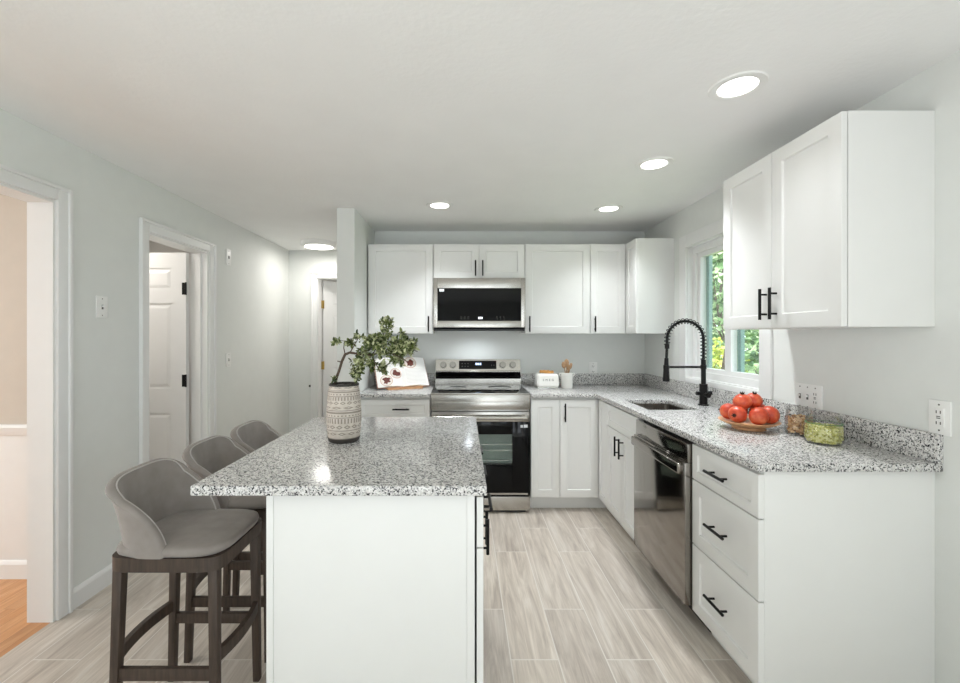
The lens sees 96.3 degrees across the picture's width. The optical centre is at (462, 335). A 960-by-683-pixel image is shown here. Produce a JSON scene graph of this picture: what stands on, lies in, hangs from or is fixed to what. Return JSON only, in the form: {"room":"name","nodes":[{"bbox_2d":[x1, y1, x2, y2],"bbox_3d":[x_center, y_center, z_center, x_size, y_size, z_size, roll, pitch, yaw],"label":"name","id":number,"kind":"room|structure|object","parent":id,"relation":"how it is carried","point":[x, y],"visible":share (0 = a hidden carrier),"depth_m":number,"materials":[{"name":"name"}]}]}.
{"room":"kitchen","nodes":[
{"label":"kitchen","id":0,"kind":"room"},
{"bbox_2d":[0,194,26,423],"bbox_3d":[-3.630,0.200,-1.295,3.140,2.310,7.650,0,0,0],"label":"wall","id":1,"kind":"structure","parent":0,"point":[13,212],"depth_m":2.41,"materials":[{"name":"beige paint"}]},
{"bbox_2d":[0,435,26,559],"bbox_3d":[-3.570,0.955,2.470,3.020,0.800,0.120,0,0,0],"label":"wall","id":2,"kind":"structure","parent":0,"point":[13,448],"depth_m":2.41,"materials":[{"name":"white paint"}]},
{"bbox_2d":[0,560,26,578],"bbox_3d":[-3.570,1.305,2.403,3.020,0.100,0.014,0,0,0],"label":"baseboard","id":3,"kind":"structure","parent":2,"relation":"attached to","point":[9,569],"depth_m":2.40,"materials":[{"name":"white wood"}]},
{"bbox_2d":[0,424,26,434],"bbox_3d":[-3.570,0.525,2.397,3.020,0.060,0.025,0,0,0],"label":"trim","id":4,"kind":"structure","parent":2,"relation":"attached to","point":[5,429],"depth_m":2.39,"materials":[{"name":"white wood"}]},
{"bbox_2d":[0,108,288,587],"bbox_3d":[-2.000,0.200,-0.105,0.120,2.310,10.030,0,0,0],"label":"wall","id":5,"kind":"structure","parent":0,"point":[109,200],"depth_m":2.44,"materials":[{"name":"grey paint"}]},
{"bbox_2d":[0,182,55,622],"bbox_3d":[-2.001,0.354,1.498,0.123,2.002,1.099,0,0,0],"label":"trim","id":6,"kind":"structure","parent":5,"relation":"attached to","point":[40,209],"depth_m":2.03,"materials":[{"name":"white paint"}]},
{"bbox_2d":[0,164,72,620],"bbox_3d":[-1.927,0.320,1.498,0.025,2.070,1.235,0,0,0],"label":"trim","id":7,"kind":"structure","parent":5,"relation":"attached to","point":[63,197],"depth_m":2.07,"materials":[{"name":"white wood"}]},
{"bbox_2d":[73,563,111,609],"bbox_3d":[-1.933,1.305,-0.105,0.014,0.100,9.790,0,0,0],"label":"baseboard","id":8,"kind":"structure","parent":5,"relation":"attached to","point":[90,587],"depth_m":2.23,"materials":[{"name":"white wood"}]},
{"bbox_2d":[96,296,107,317],"bbox_3d":[-1.930,-0.155,2.305,0.020,0.117,0.070,0,0,0],"label":"light switch","id":9,"kind":"object","parent":5,"relation":"attached to","point":[101,301],"visible":1,"depth_m":2.30,"materials":[{"name":"white plastic"}]},
{"bbox_2d":[149,253,188,465],"bbox_3d":[-2.426,0.361,3.210,0.718,1.972,0.095,0,0,0],"label":"door","id":10,"kind":"structure","parent":5,"relation":"in","point":[168,272],"depth_m":3.22,"materials":[{"name":"white wood"}]},
{"bbox_2d":[139,217,216,463],"bbox_3d":[-1.927,0.323,2.958,0.025,2.065,0.775,0,0,0],"label":"trim","id":11,"kind":"structure","parent":5,"relation":"attached to","point":[146,226],"depth_m":2.62,"materials":[{"name":"white wood"}]},
{"bbox_2d":[149,232,207,443],"bbox_3d":[-2.001,0.356,2.958,0.123,1.997,0.637,0,0,0],"label":"trim","id":12,"kind":"structure","parent":5,"relation":"attached to","point":[199,258],"depth_m":3.26,"materials":[{"name":"white wood"}]},
{"bbox_2d":[226,248,230,265],"bbox_3d":[-1.935,-0.650,3.550,0.010,0.135,0.070,0,0,0],"label":"light switch","id":13,"kind":"object","parent":5,"relation":"attached to","point":[228,251],"visible":1,"depth_m":3.54,"materials":[{"name":"white plastic"}]},
{"bbox_2d":[226,353,230,366],"bbox_3d":[-1.930,0.197,3.550,0.020,0.115,0.070,0,0,0],"label":"light switch","id":14,"kind":"object","parent":5,"relation":"attached to","point":[228,355],"visible":1,"depth_m":3.54,"materials":[{"name":"white plastic"}]},
{"bbox_2d":[149,241,190,444],"bbox_3d":[-2.880,0.200,3.425,1.640,2.310,1.790,0,0,0],"label":"wall","id":15,"kind":"structure","parent":0,"point":[154,247],"depth_m":4.20,"materials":[{"name":"white paint"}]},
{"bbox_2d":[289,250,336,431],"bbox_3d":[-1.373,0.200,4.850,1.134,2.310,0.120,0,0,0],"label":"wall","id":16,"kind":"structure","parent":0,"point":[302,263],"depth_m":4.79,"materials":[{"name":"grey paint"}]},
{"bbox_2d":[309,272,336,419],"bbox_3d":[-1.329,0.325,4.838,0.767,2.060,0.144,0,0,0],"label":"trim","id":17,"kind":"structure","parent":16,"relation":"attached to","point":[316,282],"depth_m":4.77,"materials":[{"name":"white wood"}]},
{"bbox_2d":[321,281,336,416],"bbox_3d":[-1.359,0.358,5.107,0.670,1.977,0.095,0,0,-42],"label":"door","id":18,"kind":"structure","parent":16,"relation":"in","point":[329,289],"depth_m":4.95,"materials":[{"name":"white wood"}]},
{"bbox_2d":[337,208,374,391],"bbox_3d":[-0.873,0.200,3.995,0.134,2.310,1.590,0,0,0],"label":"wall partition","id":19,"kind":"structure","parent":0,"point":[354,234],"depth_m":3.20,"materials":[{"name":"grey paint"}]},
{"bbox_2d":[0,508,751,682],"bbox_3d":[-1.710,1.405,0.590,6.980,0.100,11.420,0,0,0],"label":"floor","id":20,"kind":"structure","parent":0,"point":[569,596],"depth_m":2.02,"materials":[{"name":"beige tile"}]},
{"bbox_2d":[105,458,261,682],"bbox_3d":[-0.985,0.911,1.552,0.406,0.889,0.360,0,0,0],"label":"bar stool","id":21,"kind":"object","parent":20,"relation":"on","point":[164,528],"visible":0.95,"depth_m":1.47,"materials":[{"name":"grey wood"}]},
{"bbox_2d":[182,435,265,662],"bbox_3d":[-0.985,0.911,1.935,0.406,0.889,0.360,0,0,0],"label":"bar stool","id":22,"kind":"object","parent":20,"relation":"on","point":[205,457],"visible":0.46,"depth_m":1.80,"materials":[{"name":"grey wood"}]},
{"bbox_2d":[230,420,281,594],"bbox_3d":[-0.985,0.911,2.305,0.406,0.889,0.360,0,0,0],"label":"bar stool","id":23,"kind":"object","parent":20,"relation":"on","point":[252,435],"visible":0.3,"depth_m":2.31,"materials":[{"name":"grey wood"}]},
{"bbox_2d":[266,445,492,682],"bbox_3d":[-0.248,0.913,1.800,0.693,0.884,1.000,0,0,0],"label":"kitchen island","id":24,"kind":"object","parent":20,"relation":"on","point":[360,589],"visible":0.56,"depth_m":1.30,"materials":[{"name":"white wood"}]},
{"bbox_2d":[190,417,486,495],"bbox_3d":[-0.366,0.456,1.804,0.873,0.030,1.081,0,0,0],"label":"island countertop","id":25,"kind":"structure","parent":24,"relation":"on","point":[391,456],"depth_m":1.46,"materials":[{"name":"stone"}]},
{"bbox_2d":[326,382,361,443],"bbox_3d":[-0.502,0.320,1.815,0.144,0.242,0.144,0,0,0],"label":"vase","id":26,"kind":"object","parent":25,"relation":"on","point":[343,409],"visible":0.98,"depth_m":1.76,"materials":[{"name":"ceramic"}]},
{"bbox_2d":[330,315,419,383],"bbox_3d":[-0.370,0.158,1.812,0.382,0.495,0.160,0,0,-3],"label":"leafy branch","id":27,"kind":"object","parent":26,"relation":"in","point":[398,347],"visible":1,"depth_m":1.80,"materials":[{"name":"green plant"}]},
{"bbox_2d":[361,397,431,416],"bbox_3d":[-0.528,0.913,3.594,0.550,0.884,0.656,0,0,0],"label":"base cabinet","id":28,"kind":"object","parent":20,"relation":"on","point":[370,407],"visible":0.27,"depth_m":3.31,"materials":[{"name":"white wood"}]},
{"bbox_2d":[360,373,434,397],"bbox_3d":[-0.528,0.406,3.602,0.555,0.130,0.647,0,0,0],"label":"countertop","id":29,"kind":"structure","parent":28,"relation":"on","point":[371,392],"depth_m":3.36,"materials":[{"name":"stone"}]},
{"bbox_2d":[385,386,422,389],"bbox_3d":[-0.511,0.346,3.643,0.300,0.190,0.185,0,0,-24],"label":"book stand","id":30,"kind":"object","parent":29,"relation":"on","point":[415,387],"visible":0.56,"depth_m":3.56,"materials":[{"name":"brown wood"}]},
{"bbox_2d":[374,357,428,388],"bbox_3d":[-0.523,0.308,3.670,0.450,0.245,0.182,0,0,-24],"label":"cookbook","id":31,"kind":"object","parent":30,"relation":"on","point":[414,373],"visible":0.8,"depth_m":3.65,"materials":[{"name":"paper"}]},
{"bbox_2d":[380,375,392,385],"bbox_3d":[-0.633,0.368,3.559,0.102,0.085,0.064,0,0,0],"label":"picture","id":32,"kind":"object","parent":31,"relation":"attached to","point":[385,380],"depth_m":3.56},
{"bbox_2d":[390,368,400,377],"bbox_3d":[-0.565,0.314,3.629,0.101,0.082,0.056,0,0,-30],"label":"picture","id":33,"kind":"object","parent":31,"relation":"attached to","point":[394,372],"depth_m":3.63},
{"bbox_2d":[404,357,415,367],"bbox_3d":[-0.461,0.231,3.737,0.104,0.089,0.071,0,0,0],"label":"picture","id":34,"kind":"object","parent":31,"relation":"on","point":[410,362],"depth_m":3.74},
{"bbox_2d":[431,359,529,511],"bbox_3d":[0.134,0.782,3.568,0.760,1.145,0.684,0,0,0],"label":"range","id":35,"kind":"object","parent":20,"relation":"on","point":[491,391],"visible":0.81,"depth_m":3.29,"materials":[{"name":"metal"}]},
{"bbox_2d":[431,385,529,394],"bbox_3d":[0.134,0.444,3.555,0.760,0.013,0.549,0,0,0],"label":"cooktop","id":36,"kind":"object","parent":35,"relation":"in","point":[438,389],"depth_m":3.46,"materials":[{"name":"glass"}]},
{"bbox_2d":[529,397,559,507],"bbox_3d":[0.633,0.913,3.612,0.222,0.884,0.620,0,0,0],"label":"base cabinet","id":37,"kind":"object","parent":20,"relation":"on","point":[544,412],"visible":0.63,"depth_m":3.30,"materials":[{"name":"white wood"}]},
{"bbox_2d":[557,398,619,523],"bbox_3d":[1.201,0.913,3.511,0.912,0.884,0.822,0,0,0],"label":"base cabinet","id":38,"kind":"object","parent":20,"relation":"on","point":[583,421],"visible":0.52,"depth_m":3.30,"materials":[{"name":"white wood"}]},
{"bbox_2d":[521,373,942,471],"bbox_3d":[1.089,0.406,2.705,1.141,0.130,2.440,0,0,0],"label":"countertop","id":39,"kind":"structure","parent":38,"relation":"on","point":[868,445],"depth_m":1.86,"materials":[{"name":"stone"}]},
{"bbox_2d":[535,373,558,388],"bbox_3d":[0.717,0.378,3.660,0.198,0.126,0.146,0,0,0],"label":"toaster","id":40,"kind":"object","parent":39,"relation":"on","point":[542,380],"visible":1,"depth_m":3.59,"materials":[{"name":"white ceramic"}]},
{"bbox_2d":[559,372,574,388],"bbox_3d":[0.878,0.375,3.640,0.106,0.132,0.106,0,0,45],"label":"utensil crock","id":41,"kind":"object","parent":39,"relation":"on","point":[566,378],"visible":0.98,"depth_m":3.60,"materials":[{"name":"white ceramic"}]},
{"bbox_2d":[564,359,568,372],"bbox_3d":[0.876,0.313,3.654,0.036,0.234,0.054,0,0,31],"label":"wooden spoon","id":42,"kind":"object","parent":41,"relation":"in","point":[566,361],"visible":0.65,"depth_m":3.66,"materials":[{"name":"brown wood"}]},
{"bbox_2d":[636,404,685,409],"bbox_3d":[1.270,0.571,2.780,0.322,0.200,0.422,0,0,0],"label":"sink","id":43,"kind":"object","parent":39,"relation":"in","point":[647,406],"visible":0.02,"depth_m":2.99,"materials":[{"name":"metal"}]},
{"bbox_2d":[663,318,711,405],"bbox_3d":[1.431,0.164,2.737,0.310,0.554,0.105,0,0,0],"label":"faucet","id":44,"kind":"object","parent":39,"relation":"on","point":[704,394],"visible":1,"depth_m":2.74,"materials":[{"name":"black metal"}]},
{"bbox_2d":[718,416,780,431],"bbox_3d":[1.358,0.420,2.045,0.252,0.042,0.252,0,0,0],"label":"fruit plate","id":45,"kind":"object","parent":39,"relation":"on","point":[747,425],"visible":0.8,"depth_m":1.99,"materials":[{"name":"brown wood"}]},
{"bbox_2d":[720,403,733,418],"bbox_3d":[1.292,0.366,2.094,0.073,0.077,0.077,0,0,21],"label":"fruit","id":46,"kind":"object","parent":45,"relation":"on","point":[724,408],"visible":0.52,"depth_m":2.08,"materials":[{"name":"red food"}]},
{"bbox_2d":[728,406,747,422],"bbox_3d":[1.284,0.366,2.008,0.075,0.079,0.079,0,0,14],"label":"fruit","id":47,"kind":"object","parent":45,"relation":"on","point":[738,414],"visible":1,"depth_m":1.99,"materials":[{"name":"red food"}]},
{"bbox_2d":[733,391,752,408],"bbox_3d":[1.320,0.304,2.031,0.080,0.084,0.079,0,0,20],"label":"fruit","id":48,"kind":"object","parent":47,"relation":"on","point":[743,400],"visible":0.78,"depth_m":2.01,"materials":[{"name":"red food"}]},
{"bbox_2d":[748,407,768,424],"bbox_3d":[1.350,0.366,1.965,0.081,0.083,0.079,0,0,29],"label":"fruit","id":49,"kind":"object","parent":45,"relation":"on","point":[758,415],"visible":0.99,"depth_m":1.94,"materials":[{"name":"red food"}]},
{"bbox_2d":[762,406,779,423],"bbox_3d":[1.423,0.366,2.000,0.085,0.084,0.080,0,0,33],"label":"fruit","id":50,"kind":"object","parent":45,"relation":"on","point":[774,415],"visible":0.55,"depth_m":1.97,"materials":[{"name":"red food"}]},
{"bbox_3d":[1.430,0.366,2.074,0.082,0.082,0.085,-35,-9,15],"label":"fruit","id":51,"kind":"object","parent":45,"relation":"on","visible":0},
{"bbox_2d":[747,391,762,407],"bbox_3d":[1.394,0.304,2.065,0.078,0.083,0.077,0,0,35],"label":"fruit","id":52,"kind":"object","parent":51,"relation":"on","point":[757,400],"visible":0.67,"depth_m":2.04,"materials":[{"name":"red food"}]},
{"bbox_2d":[804,419,843,425],"bbox_3d":[1.486,0.385,1.772,0.132,0.112,0.132,0,0,0],"label":"glass jar","id":53,"kind":"object","parent":39,"relation":"on","point":[810,419],"visible":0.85,"depth_m":1.75,"materials":[{"name":"clear glass"}]},
{"bbox_2d":[804,422,843,444],"bbox_3d":[1.486,0.401,1.772,0.125,0.072,0.125,0,0,-18],"label":"peas","id":54,"kind":"object","parent":53,"relation":"in","point":[832,435],"visible":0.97,"depth_m":1.73,"materials":[{"name":"green food"}]},
{"bbox_3d":[1.505,0.382,1.918,0.116,0.118,0.116,0,0,0],"label":"glass jar","id":55,"kind":"object","parent":39,"relation":"on","visible":0},
{"bbox_2d":[787,414,813,434],"bbox_3d":[1.504,0.394,1.920,0.094,0.086,0.093,0,0,0],"label":"pasta","id":56,"kind":"object","parent":55,"relation":"in","point":[797,426],"visible":0.8,"depth_m":1.90,"materials":[{"name":"beige food"}]},
{"bbox_2d":[607,404,641,539],"bbox_3d":[1.332,0.913,2.828,0.656,0.884,0.545,0,0,0],"label":"base cabinet","id":57,"kind":"object","parent":20,"relation":"on","point":[622,424],"visible":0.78,"depth_m":2.82,"materials":[{"name":"white wood"}]},
{"bbox_2d":[631,419,710,631],"bbox_3d":[1.327,0.919,2.254,0.666,0.872,0.586,0,0,0],"label":"dishwasher","id":58,"kind":"object","parent":20,"relation":"on","point":[663,478],"visible":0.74,"depth_m":2.15,"materials":[{"name":"silver metal"}]},
{"bbox_2d":[692,441,934,682],"bbox_3d":[1.332,0.913,1.732,0.656,0.884,0.441,0,0,0],"label":"base cabinet","id":59,"kind":"object","parent":20,"relation":"on","point":[799,577],"visible":0.91,"depth_m":1.51,"materials":[{"name":"white wood"}]},
{"bbox_2d":[0,0,959,249],"bbox_3d":[-1.710,-1.015,0.590,6.980,0.120,11.420,0,0,0],"label":"ceiling","id":60,"kind":"structure","parent":0,"point":[271,118],"depth_m":1.68,"materials":[{"name":"paint"}]},
{"bbox_2d":[301,239,336,249],"bbox_3d":[-1.475,-0.929,4.400,0.350,0.052,0.350,0,0,0],"label":"flush light","id":61,"kind":"object","parent":60,"relation":"attached to","point":[314,244],"visible":1,"depth_m":4.30,"materials":[{"name":"white plastic"}]},
{"bbox_2d":[304,244,332,249],"bbox_3d":[-1.475,-0.909,4.400,0.280,0.012,0.280,0,0,0],"label":"diffuser","id":62,"kind":"object","parent":61,"relation":"attached to","point":[309,246],"depth_m":4.36,"materials":[{"name":"white plastic"}]},
{"bbox_2d":[426,201,452,209],"bbox_3d":[-0.170,-0.952,3.140,0.200,0.007,0.200,0,0,0],"label":"recessed light","id":63,"kind":"object","parent":60,"relation":"in","point":[438,205],"visible":1,"depth_m":3.14,"materials":[{"name":"white plastic"}]},
{"bbox_2d":[595,204,622,212],"bbox_3d":[1.090,-0.952,3.220,0.200,0.007,0.200,0,0,0],"label":"recessed light","id":64,"kind":"object","parent":60,"relation":"in","point":[612,207],"visible":1,"depth_m":3.21,"materials":[{"name":"white plastic"}]},
{"bbox_2d":[635,156,673,170],"bbox_3d":[1.060,-0.952,2.385,0.200,0.007,0.200,0,0,0],"label":"recessed light","id":65,"kind":"object","parent":60,"relation":"in","point":[660,162],"visible":1,"depth_m":2.37,"materials":[{"name":"white plastic"}]},
{"bbox_2d":[707,70,769,100],"bbox_3d":[1.050,-0.952,1.645,0.200,0.007,0.200,0,0,0],"label":"recessed light","id":66,"kind":"object","parent":60,"relation":"in","point":[739,85],"visible":1,"depth_m":1.63,"materials":[{"name":"white plastic"}]},
{"bbox_2d":[375,231,644,373],"bbox_3d":[0.427,0.200,3.985,2.466,2.310,0.120,0,0,0],"label":"wall","id":67,"kind":"structure","parent":0,"point":[613,353],"depth_m":3.92,"materials":[{"name":"grey paint"}]},
{"bbox_2d":[368,244,434,333],"bbox_3d":[-0.523,-0.395,3.744,0.543,0.750,0.361,0,0,0],"label":"upper cabinet","id":68,"kind":"object","parent":67,"relation":"attached to","point":[400,276],"visible":0.87,"depth_m":3.61,"materials":[{"name":"white wood"}]},
{"bbox_2d":[374,373,434,384],"bbox_3d":[-0.528,0.391,3.915,0.555,0.100,0.020,0,0,0],"label":"backsplash","id":69,"kind":"structure","parent":67,"relation":"attached to","point":[431,376],"depth_m":3.91,"materials":[{"name":"stone"}]},
{"bbox_2d":[433,244,524,277],"bbox_3d":[0.134,-0.625,3.744,0.766,0.290,0.361,0,0,0],"label":"upper cabinet","id":70,"kind":"object","parent":67,"relation":"attached to","point":[449,260],"visible":0.84,"depth_m":3.60,"materials":[{"name":"white wood"}]},
{"bbox_2d":[433,278,524,330],"bbox_3d":[0.134,-0.260,3.728,0.756,0.436,0.395,0,0,0],"label":"microwave","id":71,"kind":"object","parent":70,"relation":"attached to","point":[459,304],"visible":1,"depth_m":3.53,"materials":[{"name":"metal"}]},
{"bbox_2d":[520,244,589,333],"bbox_3d":[0.792,-0.395,3.744,0.544,0.750,0.361,0,0,0],"label":"upper cabinet","id":72,"kind":"object","parent":67,"relation":"attached to","point":[557,276],"visible":0.95,"depth_m":3.61,"materials":[{"name":"white wood"}]},
{"bbox_2d":[521,373,643,384],"bbox_3d":[1.079,0.391,3.915,1.121,0.100,0.020,0,0,0],"label":"backsplash","id":73,"kind":"structure","parent":67,"relation":"attached to","point":[526,378],"depth_m":3.91,"materials":[{"name":"stone"}]},
{"bbox_2d":[589,362,596,372],"bbox_3d":[1.186,0.299,3.920,0.075,0.120,0.010,0,0,0],"label":"outlet","id":74,"kind":"object","parent":67,"relation":"attached to","point":[592,365],"visible":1,"depth_m":3.92,"materials":[{"name":"white plastic"}]},
{"bbox_2d":[645,50,959,682],"bbox_3d":[1.720,0.200,-0.537,0.120,2.310,9.165,0,0,0],"label":"wall","id":75,"kind":"structure","parent":0,"point":[890,375],"depth_m":1.58,"materials":[{"name":"grey paint"}]},
{"bbox_2d":[589,238,673,333],"bbox_3d":[1.363,-0.395,3.652,0.594,0.750,0.545,0,0,0],"label":"upper cabinet","id":76,"kind":"object","parent":75,"relation":"attached to","point":[632,283],"visible":0.91,"depth_m":3.43,"materials":[{"name":"white wood"}]},
{"bbox_2d":[679,219,772,398],"bbox_3d":[1.712,-0.203,2.785,0.136,1.085,0.970,0,0,0],"label":"window","id":77,"kind":"structure","parent":75,"relation":"in","point":[695,261],"depth_m":3.07,"materials":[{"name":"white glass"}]},
{"bbox_2d":[644,374,942,463],"bbox_3d":[1.650,0.391,2.695,0.020,0.100,2.420,0,0,0],"label":"backsplash","id":78,"kind":"structure","parent":75,"relation":"attached to","point":[916,443],"depth_m":1.78,"materials":[{"name":"stone"}]},
{"bbox_2d":[795,382,822,409],"bbox_3d":[1.650,0.293,2.063,0.020,0.125,0.162,0,0,0],"label":"switch plate","id":79,"kind":"object","parent":75,"relation":"attached to","point":[807,395],"visible":0.96,"depth_m":2.05,"materials":[{"name":"white plastic"}]},
{"bbox_2d":[812,391,817,405],"bbox_3d":[1.652,0.293,2.017,0.004,0.066,0.033,0,0,0],"label":"socket","id":80,"kind":"object","parent":79,"relation":"attached to","point":[814,393],"depth_m":2.02,"materials":[{"name":"white plastic"}]},
{"bbox_2d":[723,111,934,329],"bbox_3d":[1.478,-0.413,1.857,0.364,0.760,0.690,0,0,0],"label":"upper cabinet","id":81,"kind":"object","parent":75,"relation":"attached to","point":[833,228],"visible":1,"depth_m":1.54,"materials":[{"name":"white wood"}]},
{"bbox_2d":[929,399,951,436],"bbox_3d":[1.655,0.283,1.493,0.010,0.118,0.068,0,0,0],"label":"outlet","id":82,"kind":"object","parent":75,"relation":"attached to","point":[940,412],"visible":1,"depth_m":1.49,"materials":[{"name":"white plastic"}]},
{"bbox_2d":[933,407,943,427],"bbox_3d":[1.652,0.283,1.493,0.004,0.066,0.033,0,0,0],"label":"socket","id":83,"kind":"object","parent":82,"relation":"attached to","point":[938,412],"depth_m":1.49,"materials":[{"name":"white plastic"}]},
{"label":"outside","id":84,"kind":"structure","parent":0,"visible":0},
{"bbox_3d":[20.905,1.905,17.000,38.190,0.100,46.000,0,0,0],"label":"ground","id":85,"kind":"structure","parent":84,"visible":0},
{"bbox_2d":[712,256,722,357],"bbox_3d":[6.400,-1.405,12.046,3.062,6.580,2.882,0,0,-33],"label":"tree","id":86,"kind":"object","parent":85,"relation":"on","point":[715,265],"visible":0.02,"depth_m":11.32,"materials":[{"name":"green plant"}]},
{"bbox_2d":[712,337,749,372],"bbox_3d":[4.523,0.946,7.923,1.528,1.880,1.552,0,0,0],"label":"shrub","id":87,"kind":"object","parent":85,"relation":"on","point":[715,356],"visible":0.09,"depth_m":7.80,"materials":[{"name":"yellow plant"}]},
{"bbox_2d":[712,252,758,369],"bbox_3d":[3.557,-0.435,5.955,1.781,4.638,1.694,0,0,0],"label":"tree","id":88,"kind":"object","parent":85,"relation":"on","point":[717,305],"visible":0.07,"depth_m":5.76,"materials":[{"name":"green plant"}]},
{"bbox_2d":[712,272,758,373],"bbox_3d":[6.471,-1.004,8.874,2.693,5.787,2.748,0,0,0],"label":"tree","id":89,"kind":"object","parent":85,"relation":"on","point":[751,369],"visible":0.02,"depth_m":8.82,"materials":[{"name":"green plant"}]},
{"bbox_2d":[712,264,758,364],"bbox_3d":[9.512,-2.280,15.589,5.171,8.338,5.273,0,0,0],"label":"tree","id":90,"kind":"object","parent":85,"relation":"on","point":[715,332],"visible":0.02,"depth_m":14.84,"materials":[{"name":"green plant"}]},
{"bbox_2d":[724,337,758,373],"bbox_3d":[3.334,0.823,4.387,1.113,2.114,1.087,0,0,0],"label":"shrub","id":91,"kind":"object","parent":85,"relation":"on","point":[747,355],"visible":0.02,"depth_m":4.65,"materials":[{"name":"green plant"}]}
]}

